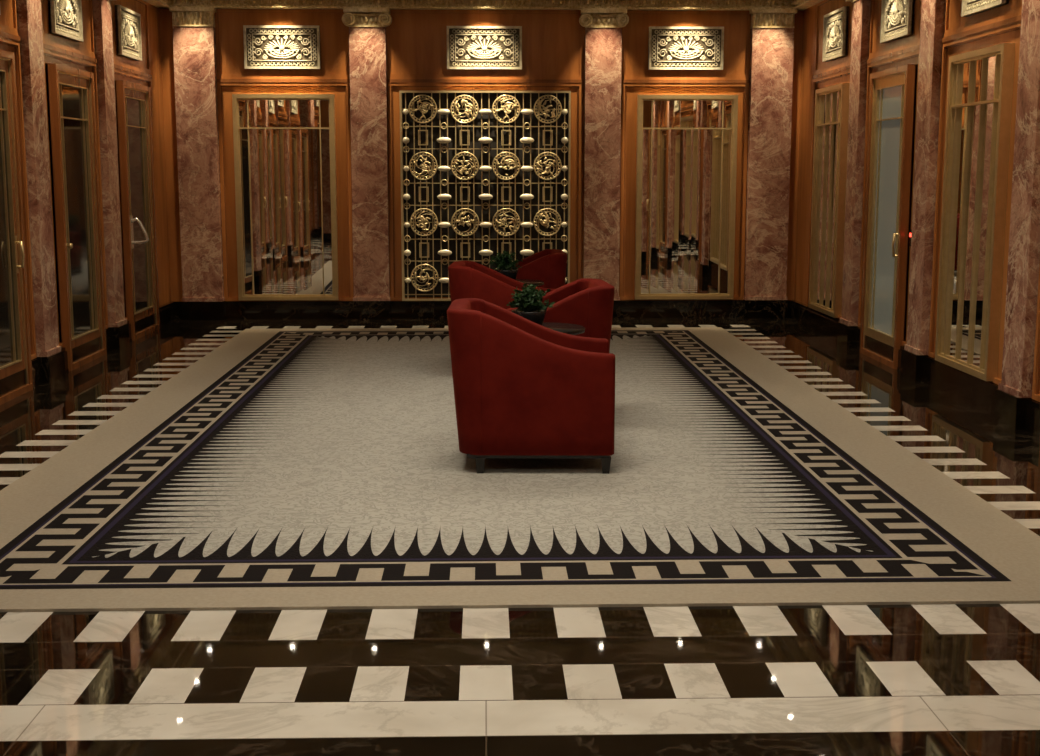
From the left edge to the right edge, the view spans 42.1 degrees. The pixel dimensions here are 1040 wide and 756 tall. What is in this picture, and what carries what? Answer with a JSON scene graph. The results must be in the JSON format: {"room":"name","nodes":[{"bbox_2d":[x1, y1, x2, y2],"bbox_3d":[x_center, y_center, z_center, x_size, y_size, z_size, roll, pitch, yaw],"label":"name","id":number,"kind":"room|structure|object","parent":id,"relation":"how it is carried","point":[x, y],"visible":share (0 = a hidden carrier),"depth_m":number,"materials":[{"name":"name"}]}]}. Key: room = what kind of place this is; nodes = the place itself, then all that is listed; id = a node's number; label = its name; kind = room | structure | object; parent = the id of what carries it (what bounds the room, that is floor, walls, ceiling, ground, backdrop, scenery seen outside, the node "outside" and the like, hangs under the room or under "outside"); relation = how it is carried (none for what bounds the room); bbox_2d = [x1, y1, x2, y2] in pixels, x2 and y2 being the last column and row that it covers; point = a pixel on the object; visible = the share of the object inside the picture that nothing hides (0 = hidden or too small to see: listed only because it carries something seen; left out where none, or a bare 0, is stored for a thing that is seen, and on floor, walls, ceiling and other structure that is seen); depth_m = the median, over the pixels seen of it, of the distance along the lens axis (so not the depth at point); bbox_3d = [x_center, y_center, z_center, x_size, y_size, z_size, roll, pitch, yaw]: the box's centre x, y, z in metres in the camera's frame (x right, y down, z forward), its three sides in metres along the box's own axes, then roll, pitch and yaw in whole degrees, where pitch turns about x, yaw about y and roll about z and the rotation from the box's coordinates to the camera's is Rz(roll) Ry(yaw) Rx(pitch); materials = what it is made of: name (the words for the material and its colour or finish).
{"room":"lobby","nodes":[
{"label":"lobby","id":0,"kind":"room"},
{"bbox_2d":[0,0,170,342],"bbox_3d":[-3.818,-1.177,6.220,0.200,3.750,17.850,0,9,-1],"label":"wall","id":1,"kind":"structure","parent":0,"point":[6,6],"depth_m":14.48,"materials":[{"name":"brown wood"}]},
{"bbox_2d":[0,49,32,404],"bbox_3d":[-3.746,-1.076,9.633,0.121,2.520,1.140,0,9,-1],"label":"door","id":2,"kind":"structure","parent":1,"relation":"in","point":[15,345],"depth_m":9.99,"materials":[{"name":"brown wood"}]},
{"bbox_2d":[0,0,36,359],"bbox_3d":[-3.789,-1.617,9.549,0.035,3.205,1.680,0,9,-1],"label":"trim","id":3,"kind":"structure","parent":1,"relation":"attached to","point":[9,36],"depth_m":10.35,"materials":[{"name":"brown wood"}]},
{"bbox_2d":[16,0,64,382],"bbox_3d":[-3.750,-1.676,10.583,0.167,3.420,0.484,0,9,-1],"label":"marble pilaster","id":4,"kind":"object","parent":1,"relation":"attached to","point":[29,15],"visible":0.95,"depth_m":10.54,"materials":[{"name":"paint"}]},
{"bbox_2d":[48,0,82,41],"bbox_3d":[-3.836,-3.113,11.394,0.050,0.465,0.780,0,9,-1],"label":"decorative panel","id":5,"kind":"object","parent":1,"relation":"in","point":[65,16],"visible":1,"depth_m":11.38,"materials":[{"name":"paint"}]},
{"bbox_2d":[45,63,106,371],"bbox_3d":[-3.801,-1.385,11.658,0.118,2.520,1.140,0,9,-1],"label":"door","id":6,"kind":"structure","parent":1,"relation":"in","point":[70,91],"depth_m":11.62,"materials":[{"name":"brown wood"}]},
{"bbox_2d":[43,0,108,346],"bbox_3d":[-3.843,-1.926,11.575,0.035,3.205,1.680,0,9,-1],"label":"trim","id":7,"kind":"structure","parent":1,"relation":"attached to","point":[51,48],"depth_m":12.20,"materials":[{"name":"brown wood"}]},
{"bbox_2d":[0,302,175,395],"bbox_3d":[-3.688,0.577,6.491,0.060,0.200,17.710,0,9,-1],"label":"baseboard","id":8,"kind":"structure","parent":1,"relation":"attached to","point":[12,382],"depth_m":11.78,"materials":[{"name":"black stone"}]},
{"bbox_2d":[92,0,129,349],"bbox_3d":[-3.804,-1.986,12.609,0.167,3.420,0.484,0,9,-1],"label":"marble pilaster","id":9,"kind":"object","parent":1,"relation":"attached to","point":[102,15],"visible":0.91,"depth_m":12.54,"materials":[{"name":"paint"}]},
{"bbox_2d":[115,5,141,60],"bbox_3d":[-3.890,-3.423,13.429,0.050,0.465,0.780,0,9,-1],"label":"decorative panel","id":10,"kind":"object","parent":1,"relation":"in","point":[128,22],"visible":1,"depth_m":13.37,"materials":[{"name":"paint"}]},
{"bbox_2d":[115,80,159,340],"bbox_3d":[-3.802,-1.696,13.695,0.225,2.520,1.140,0,9,-1],"label":"door","id":11,"kind":"structure","parent":1,"relation":"in","point":[132,100],"depth_m":13.63,"materials":[{"name":"brown wood"}]},
{"bbox_2d":[114,0,160,318],"bbox_3d":[-3.897,-2.237,13.610,0.035,3.205,1.680,0,9,-1],"label":"trim","id":12,"kind":"structure","parent":1,"relation":"attached to","point":[121,68],"depth_m":14.18,"materials":[{"name":"brown wood"}]},
{"bbox_2d":[143,0,168,8],"bbox_3d":[-3.568,-2.869,5.973,0.300,0.330,17.858,0,9,-1],"label":"trim","id":13,"kind":"structure","parent":1,"relation":"attached to","point":[157,3],"depth_m":14.44,"materials":[{"name":"paint"}]},
{"bbox_2d":[160,9,802,300],"bbox_3d":[-0.407,-2.553,15.234,7.500,3.750,0.200,0,9,-1],"label":"wall","id":14,"kind":"structure","parent":0,"point":[418,41],"depth_m":15.01,"materials":[{"name":"brown wood"}]},
{"bbox_2d":[169,7,224,319],"bbox_3d":[-3.571,-2.350,14.996,0.480,3.420,0.165,0,9,-1],"label":"marble pilaster","id":15,"kind":"object","parent":14,"relation":"attached to","point":[194,37],"visible":1,"depth_m":14.96,"materials":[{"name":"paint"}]},
{"bbox_2d":[243,25,320,68],"bbox_3d":[-2.623,-3.645,14.882,0.830,0.465,0.050,0,9,-1],"label":"decorative panel","id":16,"kind":"object","parent":14,"relation":"in","point":[265,46],"visible":1,"depth_m":14.88,"materials":[{"name":"paint"}]},
{"bbox_2d":[215,10,353,300],"bbox_3d":[-2.618,-2.460,15.070,1.460,3.205,0.035,0,9,-1],"label":"trim","id":17,"kind":"structure","parent":14,"relation":"attached to","point":[223,80],"depth_m":14.95,"materials":[{"name":"brown wood"}]},
{"bbox_2d":[232,94,338,299],"bbox_3d":[-2.618,-2.012,15.118,1.120,2.285,0.075,0,9,-1],"label":"wall mirror","id":18,"kind":"object","parent":14,"relation":"attached to","point":[285,144],"visible":1,"depth_m":15.11,"materials":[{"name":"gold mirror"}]},
{"bbox_2d":[342,7,391,319],"bbox_3d":[-1.677,-2.357,15.039,0.544,3.420,0.177,0,9,-1],"label":"marble pilaster","id":19,"kind":"object","parent":14,"relation":"attached to","point":[367,26],"visible":1,"depth_m":15.02,"materials":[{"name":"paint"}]},
{"bbox_2d":[158,0,803,10],"bbox_3d":[-0.397,-4.206,14.729,7.108,0.330,0.300,0,9,-1],"label":"trim","id":20,"kind":"structure","parent":14,"relation":"attached to","point":[742,5],"depth_m":14.79,"materials":[{"name":"paint"}]},
{"bbox_2d":[171,300,791,318],"bbox_3d":[-0.404,-0.779,15.373,7.100,0.200,0.060,0,9,-1],"label":"baseboard","id":21,"kind":"structure","parent":14,"relation":"attached to","point":[628,308],"depth_m":15.32,"materials":[{"name":"black stone"}]},
{"bbox_2d":[447,26,521,69],"bbox_3d":[-0.394,-3.654,14.940,0.830,0.465,0.050,0,9,-1],"label":"decorative panel","id":22,"kind":"object","parent":14,"relation":"in","point":[468,47],"visible":1,"depth_m":14.93,"materials":[{"name":"paint"}]},
{"bbox_2d":[387,10,582,300],"bbox_3d":[-0.386,-2.469,15.128,2.160,3.205,0.035,0,9,-1],"label":"trim","id":23,"kind":"structure","parent":14,"relation":"attached to","point":[394,80],"depth_m":15.00,"materials":[{"name":"brown wood"}]},
{"bbox_2d":[399,91,570,300],"bbox_3d":[-0.386,-2.035,15.172,1.900,2.335,0.079,0,9,-1],"label":"lattice screen","id":24,"kind":"object","parent":14,"relation":"attached to","point":[484,174],"visible":0.88,"depth_m":15.15,"materials":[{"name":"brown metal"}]},
{"bbox_2d":[579,8,628,318],"bbox_3d":[0.922,-2.367,15.107,0.544,3.420,0.177,0,9,-1],"label":"marble pilaster","id":25,"kind":"object","parent":14,"relation":"attached to","point":[603,26],"visible":0.99,"depth_m":15.06,"materials":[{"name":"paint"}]},
{"bbox_2d":[619,11,749,299],"bbox_3d":[1.845,-2.478,15.187,1.420,3.205,0.035,0,9,-1],"label":"trim","id":26,"kind":"structure","parent":14,"relation":"attached to","point":[718,81],"depth_m":15.07,"materials":[{"name":"brown wood"}]},
{"bbox_2d":[648,26,723,69],"bbox_3d":[1.845,-3.663,14.998,0.830,0.465,0.050,0,9,-1],"label":"air vent","id":27,"kind":"object","parent":14,"relation":"in","point":[670,48],"visible":1,"depth_m":14.99,"materials":[{"name":"metal"}]},
{"bbox_2d":[635,95,737,299],"bbox_3d":[1.871,-2.030,15.235,1.120,2.285,0.075,0,9,-1],"label":"wall mirror","id":28,"kind":"object","parent":14,"relation":"attached to","point":[686,153],"visible":1,"depth_m":15.22,"materials":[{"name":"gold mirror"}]},
{"bbox_2d":[743,9,797,318],"bbox_3d":[2.797,-2.375,15.162,0.500,3.420,0.165,0,9,-1],"label":"marble pilaster","id":29,"kind":"object","parent":14,"relation":"attached to","point":[772,30],"visible":1,"depth_m":15.12,"materials":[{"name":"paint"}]},
{"bbox_2d":[0,318,1039,755],"bbox_3d":[-0.169,0.711,6.606,7.500,0.100,18.250,0,9,-1],"label":"floor","id":30,"kind":"structure","parent":0,"point":[920,679],"depth_m":4.60,"materials":[{"name":"stone"}]},
{"bbox_2d":[0,327,1039,611],"bbox_3d":[-0.253,0.175,9.747,5.040,0.012,9.275,0,9,-1],"label":"area rug","id":31,"kind":"object","parent":30,"relation":"on","point":[325,468],"visible":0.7,"depth_m":6.75,"materials":[{"name":"carpet"}]},
{"bbox_2d":[448,261,554,308],"bbox_3d":[-0.106,-0.488,11.055,0.923,0.904,0.782,0,9,1],"label":"armchair","id":32,"kind":"object","parent":31,"relation":"on","point":[467,279],"visible":0.34,"depth_m":10.65,"materials":[{"name":"red fabric"}]},
{"bbox_2d":[516,279,543,285],"bbox_3d":[-0.073,-0.512,11.942,0.570,0.685,0.570,0,9,-1],"label":"side table","id":33,"kind":"object","parent":31,"relation":"on","point":[527,281],"visible":0.11,"depth_m":11.87,"materials":[{"name":"black paint"}]},
{"bbox_2d":[489,251,522,279],"bbox_3d":[-0.123,-0.996,11.886,0.306,0.288,0.306,0,9,-1],"label":"potted plant","id":34,"kind":"object","parent":33,"relation":"on","point":[504,264],"visible":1,"depth_m":11.82,"materials":[{"name":"green plant"}]},
{"bbox_2d":[447,298,614,473],"bbox_3d":[0.063,0.025,7.697,0.923,0.904,0.782,0,9,0],"label":"armchair","id":35,"kind":"object","parent":31,"relation":"on","point":[524,388],"visible":1,"depth_m":7.33,"materials":[{"name":"red fabric"}]},
{"bbox_2d":[515,249,566,288],"bbox_3d":[-0.038,-0.745,12.738,0.923,0.904,0.782,-1,9,-3],"label":"armchair","id":36,"kind":"object","parent":31,"relation":"on","point":[548,266],"visible":0.31,"depth_m":12.34,"materials":[{"name":"red fabric"}]},
{"bbox_2d":[506,278,614,352],"bbox_3d":[0.142,-0.196,9.143,0.923,0.904,0.782,-1,9,-4],"label":"armchair","id":37,"kind":"object","parent":31,"relation":"on","point":[588,303],"visible":0.3,"depth_m":8.75,"materials":[{"name":"red fabric"}]},
{"bbox_2d":[542,322,584,334],"bbox_3d":[0.120,0.023,8.436,0.570,0.685,0.570,0,9,-1],"label":"side table","id":38,"kind":"object","parent":31,"relation":"on","point":[572,329],"visible":0.18,"depth_m":8.36,"materials":[{"name":"black paint"}]},
{"bbox_2d":[507,283,557,324],"bbox_3d":[0.084,-0.449,8.352,0.307,0.272,0.268,3,9,17],"label":"potted plant","id":39,"kind":"object","parent":38,"relation":"on","point":[527,304],"visible":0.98,"depth_m":8.31,"materials":[{"name":"green plant"}]},
{"bbox_2d":[794,0,1039,394],"bbox_3d":[3.479,-1.206,6.410,0.200,3.750,17.850,0,9,-1],"label":"wall","id":40,"kind":"structure","parent":0,"point":[955,6],"depth_m":12.99,"materials":[{"name":"brown wood"}]},
{"bbox_2d":[794,0,822,10],"bbox_3d":[3.230,-2.895,6.142,0.300,0.330,17.858,0,9,-1],"label":"trim","id":41,"kind":"structure","parent":40,"relation":"attached to","point":[799,4],"depth_m":14.53,"materials":[{"name":"paint"}]},
{"bbox_2d":[806,0,850,318],"bbox_3d":[3.167,-2.253,13.715,0.035,3.205,1.680,0,9,-1],"label":"trim","id":42,"kind":"structure","parent":40,"relation":"attached to","point":[841,69],"depth_m":14.34,"materials":[{"name":"brown wood"}]},
{"bbox_2d":[808,83,849,317],"bbox_3d":[3.147,-1.808,13.783,0.075,2.285,1.080,0,9,-1],"label":"wall mirror","id":43,"kind":"object","parent":40,"relation":"attached to","point":[831,102],"visible":0.98,"depth_m":13.70,"materials":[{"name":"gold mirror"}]},
{"bbox_2d":[822,6,848,61],"bbox_3d":[3.160,-3.439,13.534,0.050,0.465,0.780,0,9,-1],"label":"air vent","id":44,"kind":"object","parent":40,"relation":"in","point":[835,27],"visible":1,"depth_m":13.47,"materials":[{"name":"metal"}]},
{"bbox_2d":[837,0,870,347],"bbox_3d":[3.128,-2.001,12.710,0.167,3.420,0.484,0,9,-1],"label":"marble pilaster","id":45,"kind":"object","parent":40,"relation":"attached to","point":[861,10],"visible":0.98,"depth_m":12.64,"materials":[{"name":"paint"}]},
{"bbox_2d":[860,64,917,369],"bbox_3d":[3.179,-1.401,11.761,0.121,2.520,1.140,0,9,-1],"label":"door","id":46,"kind":"structure","parent":40,"relation":"in","point":[893,91],"depth_m":11.73,"materials":[{"name":"brown glass"}]},
{"bbox_2d":[858,0,919,345],"bbox_3d":[3.222,-1.942,11.680,0.035,3.205,1.680,0,9,-1],"label":"trim","id":47,"kind":"structure","parent":40,"relation":"attached to","point":[910,49],"depth_m":12.30,"materials":[{"name":"brown wood"}]},
{"bbox_2d":[880,0,914,42],"bbox_3d":[3.214,-3.129,11.498,0.050,0.465,0.780,0,9,-1],"label":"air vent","id":48,"kind":"object","parent":40,"relation":"in","point":[897,16],"visible":1,"depth_m":11.48,"materials":[{"name":"metal"}]},
{"bbox_2d":[909,229,911,245],"bbox_3d":[3.239,-1.156,11.152,0.034,0.140,0.070,0,9,-1],"label":"card reader","id":49,"kind":"object","parent":40,"relation":"attached to","point":[910,233],"visible":0.36,"depth_m":11.15,"materials":[{"name":"black paint"}]},
{"bbox_2d":[790,300,1039,436],"bbox_3d":[3.349,0.549,6.675,0.060,0.200,17.710,0,9,-1],"label":"baseboard","id":50,"kind":"structure","parent":40,"relation":"attached to","point":[975,391],"depth_m":10.34,"materials":[{"name":"black stone"}]},
{"bbox_2d":[901,0,945,380],"bbox_3d":[3.183,-1.692,10.685,0.167,3.420,0.484,0,9,-1],"label":"marble pilaster","id":51,"kind":"object","parent":40,"relation":"attached to","point":[914,353],"visible":0.95,"depth_m":10.64,"materials":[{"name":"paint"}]},
{"bbox_2d":[935,43,1014,380],"bbox_3d":[3.256,-1.188,9.721,0.075,2.285,1.080,0,9,-1],"label":"wall mirror","id":52,"kind":"object","parent":40,"relation":"attached to","point":[980,81],"visible":1,"depth_m":9.65,"materials":[{"name":"mirror"}]},
{"bbox_2d":[928,0,1021,384],"bbox_3d":[3.276,-1.633,9.654,0.035,3.205,1.680,0,9,-1],"label":"trim","id":53,"kind":"structure","parent":40,"relation":"attached to","point":[1009,21],"depth_m":10.33,"materials":[{"name":"brown wood"}]},
{"bbox_2d":[961,0,1008,16],"bbox_3d":[3.268,-2.819,9.473,0.050,0.465,0.780,0,9,-1],"label":"relief panel","id":54,"kind":"object","parent":40,"relation":"in","point":[969,7],"visible":1,"depth_m":9.59,"materials":[{"name":"paint"}]},
{"bbox_2d":[994,0,1039,429],"bbox_3d":[3.237,-1.383,8.659,0.167,3.420,0.484,0,9,-1],"label":"marble pilaster","id":55,"kind":"object","parent":40,"relation":"attached to","point":[1013,393],"visible":0.97,"depth_m":8.68,"materials":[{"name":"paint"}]},
{"bbox_2d":[1032,263,1039,401],"bbox_3d":[3.330,-1.324,7.628,0.035,3.205,1.680,0,9,-1],"label":"trim","id":56,"kind":"structure","parent":40,"relation":"attached to","point":[1036,369],"depth_m":8.62,"materials":[{"name":"brown wood"}]}
]}

